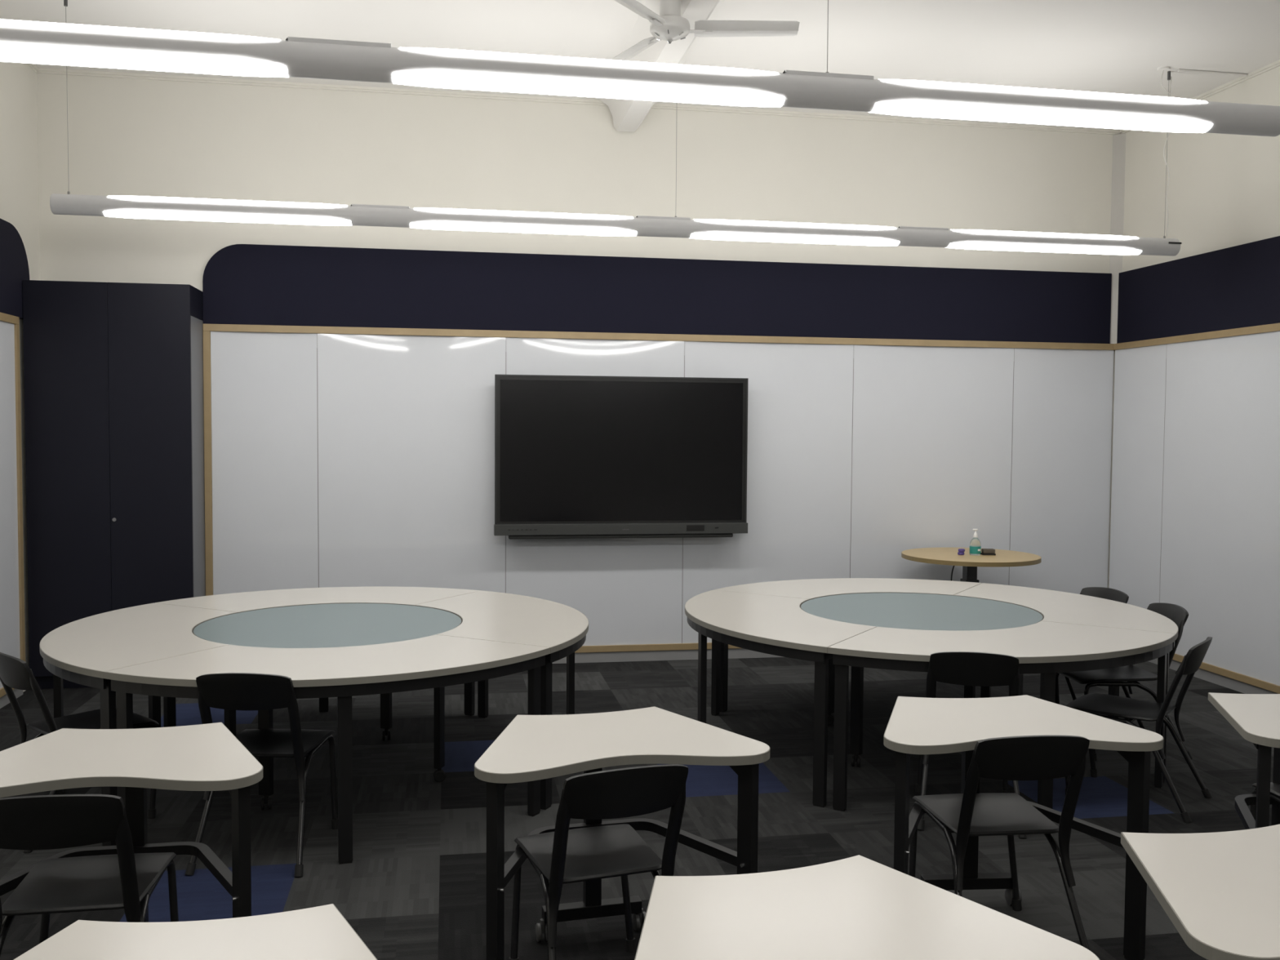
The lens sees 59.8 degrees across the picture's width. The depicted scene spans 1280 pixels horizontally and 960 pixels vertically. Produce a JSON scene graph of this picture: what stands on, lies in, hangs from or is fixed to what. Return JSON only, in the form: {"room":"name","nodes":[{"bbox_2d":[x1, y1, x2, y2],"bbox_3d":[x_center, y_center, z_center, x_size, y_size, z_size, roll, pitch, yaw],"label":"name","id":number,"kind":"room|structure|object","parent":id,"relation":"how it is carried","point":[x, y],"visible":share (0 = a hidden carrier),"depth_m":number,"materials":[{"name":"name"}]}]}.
{"room":"classroom","nodes":[
{"label":"classroom","id":0,"kind":"room"},
{"bbox_2d":[0,61,39,692],"bbox_3d":[-2.857,-0.398,1.730,0.100,3.745,10.415,0,3,-10],"label":"wall","id":1,"kind":"structure","parent":0,"point":[19,159],"depth_m":6.57,"materials":[{"name":"beige paint"}]},
{"bbox_2d":[0,320,20,688],"bbox_3d":[-3.496,0.153,5.811,0.024,2.036,1.213,0,3,-10],"label":"whiteboard","id":2,"kind":"object","parent":1,"relation":"attached to","point":[9,557],"visible":0.91,"depth_m":6.28,"materials":[{"name":"ceramic"}]},
{"bbox_2d":[0,688,22,708],"bbox_3d":[-2.771,1.449,1.601,0.021,0.068,9.960,0,3,-10],"label":"baseboard","id":3,"kind":"structure","parent":1,"relation":"attached to","point":[4,700],"depth_m":6.27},
{"bbox_2d":[0,312,25,697],"bbox_3d":[-2.756,0.352,1.552,0.037,2.125,9.960,0,3,-10],"label":"trim","id":4,"kind":"structure","parent":1,"relation":"attached to","point":[6,317],"depth_m":6.42,"materials":[{"name":"brown wood"}]},
{"bbox_2d":[0,218,29,319],"bbox_3d":[-2.795,-0.983,1.742,0.024,0.522,9.870,0,3,-10],"label":"pinboard","id":5,"kind":"object","parent":1,"relation":"attached to","point":[14,265],"visible":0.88,"depth_m":6.33,"materials":[{"name":"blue fabric"}]},
{"bbox_2d":[25,62,39,71],"bbox_3d":[-2.781,-2.254,1.645,0.022,0.028,10.392,0,3,-10],"label":"trim","id":6,"kind":"structure","parent":1,"relation":"attached to","point":[33,66],"depth_m":6.69,"materials":[{"name":"beige paint"}]},
{"bbox_2d":[36,73,1115,587],"bbox_3d":[-0.129,-0.642,7.531,7.450,3.745,0.100,0,3,-10],"label":"wall","id":7,"kind":"structure","parent":0,"point":[126,136],"depth_m":7.30,"materials":[{"name":"beige paint"}]},
{"bbox_2d":[210,331,318,595],"bbox_3d":[-2.392,0.091,7.110,0.647,2.058,0.023,0,3,-10],"label":"whiteboard","id":8,"kind":"object","parent":7,"relation":"attached to","point":[264,388],"visible":0.76,"depth_m":7.09,"materials":[{"name":"ceramic"}]},
{"bbox_2d":[316,333,506,592],"bbox_3d":[-1.483,0.090,7.267,1.201,2.058,0.023,0,3,-10],"label":"whiteboard","id":9,"kind":"object","parent":7,"relation":"attached to","point":[406,424],"visible":0.74,"depth_m":7.25,"materials":[{"name":"ceramic"}]},
{"bbox_2d":[35,67,1121,134],"bbox_3d":[-0.105,-2.496,7.387,7.250,0.028,0.022,0,3,-10],"label":"trim","id":10,"kind":"structure","parent":7,"relation":"attached to","point":[42,70],"depth_m":7.28,"materials":[{"name":"beige paint"}]},
{"bbox_2d":[505,337,684,645],"bbox_3d":[-0.300,0.090,7.471,1.201,2.058,0.023,0,3,-10],"label":"whiteboard","id":11,"kind":"object","parent":7,"relation":"attached to","point":[628,591],"visible":0.44,"depth_m":7.49,"materials":[{"name":"ceramic"}]},
{"bbox_2d":[493,374,748,539],"bbox_3d":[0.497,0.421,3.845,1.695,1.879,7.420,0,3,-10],"label":"screen","id":12,"kind":"object","parent":7,"relation":"attached to","point":[576,456],"visible":1,"depth_m":7.34,"materials":[{"name":"plastic"}]},
{"bbox_2d":[202,244,1111,343],"bbox_3d":[0.328,-1.237,7.519,6.237,0.505,0.023,0,3,-10],"label":"pinboard","id":13,"kind":"object","parent":7,"relation":"attached to","point":[243,284],"visible":1,"depth_m":7.46,"materials":[{"name":"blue fabric"}]},
{"bbox_2d":[202,324,1113,653],"bbox_3d":[0.331,0.089,7.576,6.260,2.147,0.036,0,3,-10],"label":"trim","id":14,"kind":"structure","parent":7,"relation":"attached to","point":[206,328],"depth_m":7.36,"materials":[{"name":"brown wood"}]},
{"bbox_2d":[600,0,724,132],"bbox_3d":[0.809,-2.173,2.269,0.390,0.195,10.392,0,3,-10],"label":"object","id":15,"kind":"structure","parent":7,"relation":"attached to","point":[628,115],"depth_m":5.96,"materials":[{"name":"white paint"}]},
{"bbox_2d":[551,648,783,663],"bbox_3d":[0.339,1.197,7.633,6.295,0.068,0.028,0,3,-10],"label":"baseboard","id":16,"kind":"structure","parent":7,"relation":"attached to","point":[677,655],"depth_m":7.58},
{"bbox_2d":[681,341,853,643],"bbox_3d":[0.882,0.089,7.676,1.201,2.058,0.023,0,3,-10],"label":"whiteboard","id":17,"kind":"object","parent":7,"relation":"attached to","point":[800,396],"visible":0.61,"depth_m":7.68,"materials":[{"name":"ceramic"}]},
{"bbox_2d":[849,344,1013,585],"bbox_3d":[2.065,0.088,7.880,1.201,2.058,0.023,0,3,-10],"label":"whiteboard","id":18,"kind":"object","parent":7,"relation":"attached to","point":[932,426],"visible":0.71,"depth_m":7.86,"materials":[{"name":"ceramic"}]},
{"bbox_2d":[1008,347,1114,594],"bbox_3d":[3.040,0.087,8.048,0.780,2.058,0.023,0,3,-10],"label":"whiteboard","id":19,"kind":"object","parent":7,"relation":"attached to","point":[1062,410],"visible":0.84,"depth_m":8.04,"materials":[{"name":"ceramic"}]},
{"bbox_2d":[1109,133,1125,343],"bbox_3d":[3.434,-1.734,8.013,0.062,1.497,0.062,0,3,-10],"label":"trim","id":20,"kind":"structure","parent":7,"relation":"attached to","point":[1118,140],"depth_m":8.01,"materials":[{"name":"white metal"}]},
{"bbox_2d":[0,657,1274,959],"bbox_3d":[0.751,1.470,2.441,7.450,0.001,10.615,0,3,-10],"label":"floor","id":21,"kind":"structure","parent":0,"point":[414,885],"depth_m":4.56,"materials":[{"name":"grey carpet"}]},
{"bbox_2d":[0,652,159,853],"bbox_3d":[-2.243,1.002,4.403,0.415,0.728,0.556,3,3,40],"label":"chair","id":22,"kind":"object","parent":21,"relation":"on","point":[15,673],"visible":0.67,"depth_m":4.36,"materials":[{"name":"black plastic"}]},
{"bbox_2d":[0,794,178,955],"bbox_3d":[-1.429,1.079,2.843,0.415,0.728,0.556,0,3,-10],"label":"chair","id":23,"kind":"object","parent":21,"relation":"on","point":[126,879],"visible":0.94,"depth_m":2.72,"materials":[{"name":"black plastic"}]},
{"bbox_2d":[22,280,205,688],"bbox_3d":[-3.182,0.034,6.791,0.926,2.418,0.377,0,3,-10],"label":"tall cabinet","id":24,"kind":"object","parent":21,"relation":"on","point":[113,371],"visible":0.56,"depth_m":6.60,"materials":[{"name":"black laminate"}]},
{"bbox_2d":[0,722,262,922],"bbox_3d":[-1.429,1.085,3.039,0.828,0.685,0.583,0,3,-10],"label":"student desk","id":25,"kind":"object","parent":21,"relation":"on","point":[208,757],"visible":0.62,"depth_m":2.96,"materials":[{"name":"white laminate"}]},
{"bbox_2d":[39,603,237,846],"bbox_3d":[-2.163,0.998,4.837,0.753,0.685,1.654,0,3,-18],"label":"table","id":26,"kind":"object","parent":21,"relation":"on","point":[79,651],"visible":0.81,"depth_m":4.60,"materials":[{"name":"white laminate"}]},
{"bbox_2d":[13,903,377,959],"bbox_3d":[-0.746,1.147,1.772,0.828,0.685,0.583,0,3,-10],"label":"student desk","id":27,"kind":"object","parent":21,"relation":"on","point":[322,932],"visible":1,"depth_m":1.93,"materials":[{"name":"white laminate"}]},
{"bbox_2d":[185,672,337,876],"bbox_3d":[-1.381,1.020,4.136,0.415,0.728,0.556,0,3,1],"label":"chair","id":28,"kind":"object","parent":21,"relation":"on","point":[228,691],"visible":0.8,"depth_m":3.94,"materials":[{"name":"black plastic"}]},
{"bbox_2d":[155,586,480,727],"bbox_3d":[-1.649,0.956,5.835,1.654,0.685,0.753,0,3,-18],"label":"table","id":29,"kind":"object","parent":21,"relation":"on","point":[238,602],"visible":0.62,"depth_m":5.81,"materials":[{"name":"white laminate"}]},
{"bbox_2d":[104,634,550,864],"bbox_3d":[-1.165,1.028,4.325,1.654,0.685,0.753,0,3,-18],"label":"table","id":30,"kind":"object","parent":21,"relation":"on","point":[433,661],"visible":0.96,"depth_m":4.13,"materials":[{"name":"white laminate"}]},
{"bbox_2d":[193,603,461,809],"bbox_3d":[-1.407,0.993,5.080,1.170,0.682,1.170,1,3,14],"label":"round table","id":31,"kind":"object","parent":21,"relation":"on","point":[337,624],"visible":0.73,"depth_m":4.96,"materials":[{"name":"grey glass"}]},
{"bbox_2d":[413,590,588,809],"bbox_3d":[-0.652,0.986,5.322,0.753,0.685,1.654,0,3,-18],"label":"table","id":32,"kind":"object","parent":21,"relation":"on","point":[496,616],"visible":0.84,"depth_m":5.14,"materials":[{"name":"white laminate"}]},
{"bbox_2d":[509,764,688,959],"bbox_3d":[-0.117,1.078,3.076,0.415,0.728,0.556,-1,3,-20],"label":"chair","id":33,"kind":"object","parent":21,"relation":"on","point":[563,855],"visible":0.93,"depth_m":2.93,"materials":[{"name":"black plastic"}]},
{"bbox_2d":[474,706,769,959],"bbox_3d":[-0.093,1.085,3.254,0.828,0.685,0.583,0,3,-15],"label":"student desk","id":34,"kind":"object","parent":21,"relation":"on","point":[531,748],"visible":0.91,"depth_m":3.14,"materials":[{"name":"white laminate"}]},
{"bbox_2d":[684,590,876,807],"bbox_3d":[0.619,0.992,5.406,0.753,0.685,1.654,0,3,-13],"label":"table","id":35,"kind":"object","parent":21,"relation":"on","point":[776,625],"visible":0.96,"depth_m":5.08,"materials":[{"name":"white laminate"}]},
{"bbox_2d":[713,577,982,712],"bbox_3d":[1.217,0.953,6.354,1.654,0.685,0.753,0,3,-13],"label":"table","id":36,"kind":"object","parent":21,"relation":"on","point":[809,588],"visible":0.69,"depth_m":6.29,"materials":[{"name":"white laminate"}]},
{"bbox_2d":[634,854,1099,959],"bbox_3d":[0.320,1.144,2.015,0.828,0.685,0.583,0,3,-15],"label":"student desk","id":37,"kind":"object","parent":21,"relation":"on","point":[858,907],"visible":1,"depth_m":2.01,"materials":[{"name":"white laminate"}]},
{"bbox_2d":[800,592,1043,767],"bbox_3d":[1.392,0.991,5.581,1.170,0.682,1.170,-2,4,-45],"label":"round table","id":38,"kind":"object","parent":21,"relation":"on","point":[922,611],"visible":0.61,"depth_m":5.46,"materials":[{"name":"grey glass"}]},
{"bbox_2d":[915,651,1026,838],"bbox_3d":[1.352,1.020,4.588,0.415,0.728,0.556,1,3,12],"label":"chair","id":39,"kind":"object","parent":21,"relation":"on","point":[957,668],"visible":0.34,"depth_m":4.34,"materials":[{"name":"black plastic"}]},
{"bbox_2d":[901,547,1041,582],"bbox_3d":[2.192,0.874,7.409,0.890,0.760,0.890,0,3,-10],"label":"pedestal table","id":40,"kind":"object","parent":21,"relation":"on","point":[941,556],"visible":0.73,"depth_m":7.25,"materials":[{"name":"brown wood"}]},
{"bbox_2d":[957,551,964,555],"bbox_3d":[2.124,0.486,7.359,0.044,0.020,0.044,0,3,-10],"label":"tape roll","id":41,"kind":"object","parent":40,"relation":"on","point":[958,553],"visible":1,"depth_m":7.34,"materials":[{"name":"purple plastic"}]},
{"bbox_2d":[958,548,964,551],"bbox_3d":[2.127,0.465,7.358,0.044,0.020,0.044,0,3,-10],"label":"tape roll","id":42,"kind":"object","parent":41,"relation":"on","point":[959,549],"visible":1,"depth_m":7.34,"materials":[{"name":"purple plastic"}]},
{"bbox_2d":[968,528,981,555],"bbox_3d":[2.220,0.409,7.361,0.074,0.173,0.074,0,3,-10],"label":"pump bottle","id":43,"kind":"object","parent":40,"relation":"on","point":[975,544],"visible":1,"depth_m":7.34,"materials":[{"name":"white"}]},
{"bbox_2d":[981,548,995,555],"bbox_3d":[2.308,0.476,7.370,0.084,0.040,0.052,1,3,2],"label":"eraser","id":44,"kind":"object","parent":40,"relation":"on","point":[984,551],"visible":1,"depth_m":7.35,"materials":[{"name":"brown fabric"}]},
{"bbox_2d":[908,735,1089,950],"bbox_3d":[1.091,1.071,3.415,0.415,0.728,0.556,0,3,-6],"label":"chair","id":45,"kind":"object","parent":21,"relation":"on","point":[966,814],"visible":0.98,"depth_m":3.27,"materials":[{"name":"black plastic"}]},
{"bbox_2d":[827,621,1176,811],"bbox_3d":[1.568,1.026,4.809,1.654,0.685,0.753,0,3,-13],"label":"table","id":46,"kind":"object","parent":21,"relation":"on","point":[1046,648],"visible":0.87,"depth_m":4.61,"materials":[{"name":"white laminate"}]},
{"bbox_2d":[883,694,1163,959],"bbox_3d":[1.107,1.083,3.481,0.828,0.685,0.583,0,3,-4],"label":"student desk","id":47,"kind":"object","parent":21,"relation":"on","point":[916,725],"visible":0.71,"depth_m":3.33,"materials":[{"name":"white laminate"}]},
{"bbox_2d":[953,582,1177,782],"bbox_3d":[2.166,0.987,5.757,0.753,0.685,1.654,0,3,-13],"label":"table","id":48,"kind":"object","parent":21,"relation":"on","point":[1059,606],"visible":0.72,"depth_m":5.65,"materials":[{"name":"white laminate"}]},
{"bbox_2d":[1008,586,1128,719],"bbox_3d":[2.325,0.961,6.032,0.556,0.728,0.415,-1,3,-21],"label":"chair","id":49,"kind":"object","parent":21,"relation":"on","point":[1109,593],"visible":0.07,"depth_m":6.13,"materials":[{"name":"black plastic"}]},
{"bbox_2d":[1055,602,1192,760],"bbox_3d":[2.392,0.984,5.535,0.556,0.728,0.415,0,3,-5],"label":"chair","id":50,"kind":"object","parent":21,"relation":"on","point":[1128,676],"visible":0.52,"depth_m":5.43,"materials":[{"name":"black plastic"}]},
{"bbox_2d":[1065,636,1212,822],"bbox_3d":[2.145,1.016,4.800,0.556,0.728,0.415,2,3,38],"label":"chair","id":51,"kind":"object","parent":21,"relation":"on","point":[1133,709],"visible":0.88,"depth_m":4.77,"materials":[{"name":"black plastic"}]},
{"bbox_2d":[1120,824,1279,959],"bbox_3d":[1.345,1.140,2.255,0.828,0.685,0.583,0,3,-11],"label":"student desk","id":52,"kind":"object","parent":21,"relation":"on","point":[1220,891],"visible":1,"depth_m":2.19,"materials":[{"name":"white laminate"}]},
{"bbox_2d":[1208,692,1279,829],"bbox_3d":[2.202,1.087,3.574,0.828,0.685,0.583,0,3,-6],"label":"student desk","id":53,"kind":"object","parent":21,"relation":"on","point":[1255,717],"visible":0.58,"depth_m":3.51,"materials":[{"name":"white laminate"}]},
{"bbox_2d":[1249,782,1279,820],"bbox_3d":[2.289,1.073,3.571,0.415,0.728,0.556,0,3,-6],"label":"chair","id":54,"kind":"object","parent":21,"relation":"on","point":[1274,788],"visible":0.31,"depth_m":3.73,"materials":[{"name":"black plastic"}]},
{"bbox_2d":[0,0,1279,130],"bbox_3d":[0.779,-2.321,2.268,7.450,0.100,10.615,0,3,-10],"label":"ceiling","id":55,"kind":"structure","parent":0,"point":[1118,46],"depth_m":6.07,"materials":[{"name":"white paint"}]},
{"bbox_2d":[49,0,1181,256],"bbox_3d":[0.133,-1.901,6.179,6.328,1.103,0.104,0,3,-10],"label":"pendant light","id":56,"kind":"object","parent":55,"relation":"hanging from","point":[121,206],"visible":0.95,"depth_m":6.09,"materials":[{"name":"silver metal"}]},
{"bbox_2d":[102,210,351,226],"bbox_3d":[-2.139,-1.363,5.812,1.226,0.028,0.098,0,3,-10],"label":"diffuser","id":57,"kind":"object","parent":56,"relation":"attached to","point":[242,216],"depth_m":5.79,"materials":[{"name":"white plastic"}]},
{"bbox_2d":[107,195,347,206],"bbox_3d":[-2.138,-1.452,5.808,1.186,0.023,0.091,0,3,-10],"label":"diffuser","id":58,"kind":"object","parent":56,"relation":"attached to","point":[118,199],"depth_m":5.75,"materials":[{"name":"white plastic"}]},
{"bbox_2d":[413,208,633,217],"bbox_3d":[-0.627,-1.453,6.069,1.186,0.023,0.091,0,3,-10],"label":"diffuser","id":59,"kind":"object","parent":56,"relation":"attached to","point":[427,211],"depth_m":6.01,"materials":[{"name":"white plastic"}]},
{"bbox_2d":[410,222,636,235],"bbox_3d":[-0.628,-1.364,6.074,1.226,0.028,0.098,0,3,-10],"label":"diffuser","id":60,"kind":"object","parent":56,"relation":"attached to","point":[573,228],"depth_m":6.05,"materials":[{"name":"white plastic"}]},
{"bbox_2d":[689,233,899,245],"bbox_3d":[0.884,-1.365,6.335,1.226,0.028,0.098,0,3,-10],"label":"diffuser","id":61,"kind":"object","parent":56,"relation":"attached to","point":[858,239],"depth_m":6.31,"materials":[{"name":"white plastic"}]},
{"bbox_2d":[693,218,896,228],"bbox_3d":[0.884,-1.454,6.330,1.186,0.023,0.091,0,3,-10],"label":"diffuser","id":62,"kind":"object","parent":56,"relation":"attached to","point":[697,222],"depth_m":6.26,"materials":[{"name":"white plastic"}]},
{"bbox_2d":[946,243,1142,254],"bbox_3d":[2.395,-1.366,6.596,1.226,0.028,0.098,0,3,-10],"label":"diffuser","id":63,"kind":"object","parent":56,"relation":"attached to","point":[1080,248],"depth_m":6.57,"materials":[{"name":"white plastic"}]},
{"bbox_2d":[951,229,1138,238],"bbox_3d":[2.396,-1.455,6.591,1.186,0.023,0.091,0,3,-10],"label":"diffuser","id":64,"kind":"object","parent":56,"relation":"attached to","point":[963,233],"depth_m":6.52,"materials":[{"name":"white plastic"}]},
{"bbox_2d":[0,0,1279,137],"bbox_3d":[-0.143,-1.767,3.463,4.863,1.129,0.104,0,3,-10],"label":"pendant light","id":65,"kind":"object","parent":55,"relation":"hanging from","point":[20,41],"visible":1,"depth_m":3.45,"materials":[{"name":"silver metal"}]},
{"bbox_2d":[0,18,279,40],"bbox_3d":[-1.656,-1.304,3.213,1.186,0.023,0.091,0,3,-10],"label":"diffuser","id":66,"kind":"object","parent":65,"relation":"attached to","point":[11,24],"depth_m":3.20,"materials":[{"name":"white plastic"}]},
{"bbox_2d":[0,45,288,77],"bbox_3d":[-1.656,-1.215,3.217,1.226,0.028,0.098,0,3,-10],"label":"diffuser","id":67,"kind":"object","parent":65,"relation":"attached to","point":[98,56],"depth_m":3.22,"materials":[{"name":"white plastic"}]},
{"bbox_2d":[392,72,784,106],"bbox_3d":[-0.147,-1.217,3.489,1.226,0.028,0.098,0,3,-10],"label":"diffuser","id":68,"kind":"object","parent":65,"relation":"attached to","point":[542,83],"depth_m":3.46,"materials":[{"name":"white plastic"}]},
{"bbox_2d":[399,47,778,74],"bbox_3d":[-0.146,-1.306,3.485,1.186,0.023,0.091,0,3,-10],"label":"diffuser","id":69,"kind":"object","parent":65,"relation":"attached to","point":[410,51],"depth_m":3.43,"materials":[{"name":"white plastic"}]},
{"bbox_2d":[868,102,1213,133],"bbox_3d":[1.363,-1.218,3.760,1.226,0.028,0.098,0,3,-10],"label":"diffuser","id":70,"kind":"object","parent":65,"relation":"attached to","point":[1016,113],"depth_m":3.73,"materials":[{"name":"white plastic"}]},
{"bbox_2d":[880,79,1207,102],"bbox_3d":[1.363,-1.307,3.756,1.186,0.023,0.091,0,3,-10],"label":"diffuser","id":71,"kind":"object","parent":65,"relation":"attached to","point":[895,83],"depth_m":3.70,"materials":[{"name":"white plastic"}]},
{"bbox_2d":[610,0,799,61],"bbox_3d":[0.216,-2.231,5.270,1.029,0.361,1.068,0,3,-10],"label":"ceiling fan","id":72,"kind":"object","parent":55,"relation":"hanging from","point":[668,26],"visible":0.96,"depth_m":5.18,"materials":[{"name":"white metal"}]},
{"bbox_2d":[1156,66,1247,93],"bbox_3d":[3.369,-2.383,6.676,0.585,0.139,0.088,0,3,-10],"label":"conduit","id":73,"kind":"object","parent":55,"relation":"attached to","point":[1164,68],"visible":1,"depth_m":6.65,"materials":[{"name":"white paint"}]},
{"bbox_2d":[1163,76,1171,236],"bbox_3d":[3.176,-1.947,6.703,0.048,0.955,0.006,0,3,-10],"label":"cord","id":74,"kind":"object","parent":73,"relation":"hanging from","point":[1171,77],"visible":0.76,"depth_m":6.71,"materials":[{"name":"white plastic"}]},
{"bbox_2d":[1108,66,1279,586],"bbox_3d":[4.386,-0.403,2.981,0.100,3.745,10.415,0,3,-10],"label":"wall","id":75,"kind":"structure","parent":0,"point":[1224,189],"depth_m":7.11,"materials":[{"name":"beige paint"}]},
{"bbox_2d":[1108,344,1166,608],"bbox_3d":[3.490,0.102,7.804,0.022,2.058,0.589,0,3,-10],"label":"whiteboard","id":76,"kind":"object","parent":75,"relation":"attached to","point":[1140,372],"visible":0.89,"depth_m":7.78,"materials":[{"name":"ceramic"}]},
{"bbox_2d":[1113,323,1279,693],"bbox_3d":[4.315,0.326,3.003,0.035,2.147,10.415,0,3,-10],"label":"trim","id":77,"kind":"structure","parent":75,"relation":"attached to","point":[1275,326],"depth_m":6.94,"materials":[{"name":"brown wood"}]},
{"bbox_2d":[1116,235,1279,343],"bbox_3d":[4.309,-1.005,3.064,0.022,0.505,10.059,0,3,-10],"label":"pinboard","id":78,"kind":"object","parent":75,"relation":"attached to","point":[1237,286],"visible":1,"depth_m":7.11,"materials":[{"name":"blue fabric"}]},
{"bbox_2d":[1120,59,1279,133],"bbox_3d":[4.341,-2.258,2.875,0.022,0.028,10.392,0,3,-10],"label":"trim","id":79,"kind":"structure","parent":75,"relation":"attached to","point":[1273,65],"depth_m":6.82,"materials":[{"name":"beige paint"}]},
{"bbox_2d":[1148,657,1278,693],"bbox_3d":[4.317,1.435,3.041,0.019,0.068,10.387,0,3,-10],"label":"baseboard","id":80,"kind":"structure","parent":75,"relation":"attached to","point":[1213,677],"depth_m":6.92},
{"bbox_2d":[1160,330,1279,685],"bbox_3d":[3.642,0.143,6.924,0.022,2.058,1.201,0,3,-10],"label":"whiteboard","id":81,"kind":"object","parent":75,"relation":"attached to","point":[1220,547],"visible":0.97,"depth_m":6.90,"materials":[{"name":"ceramic"}]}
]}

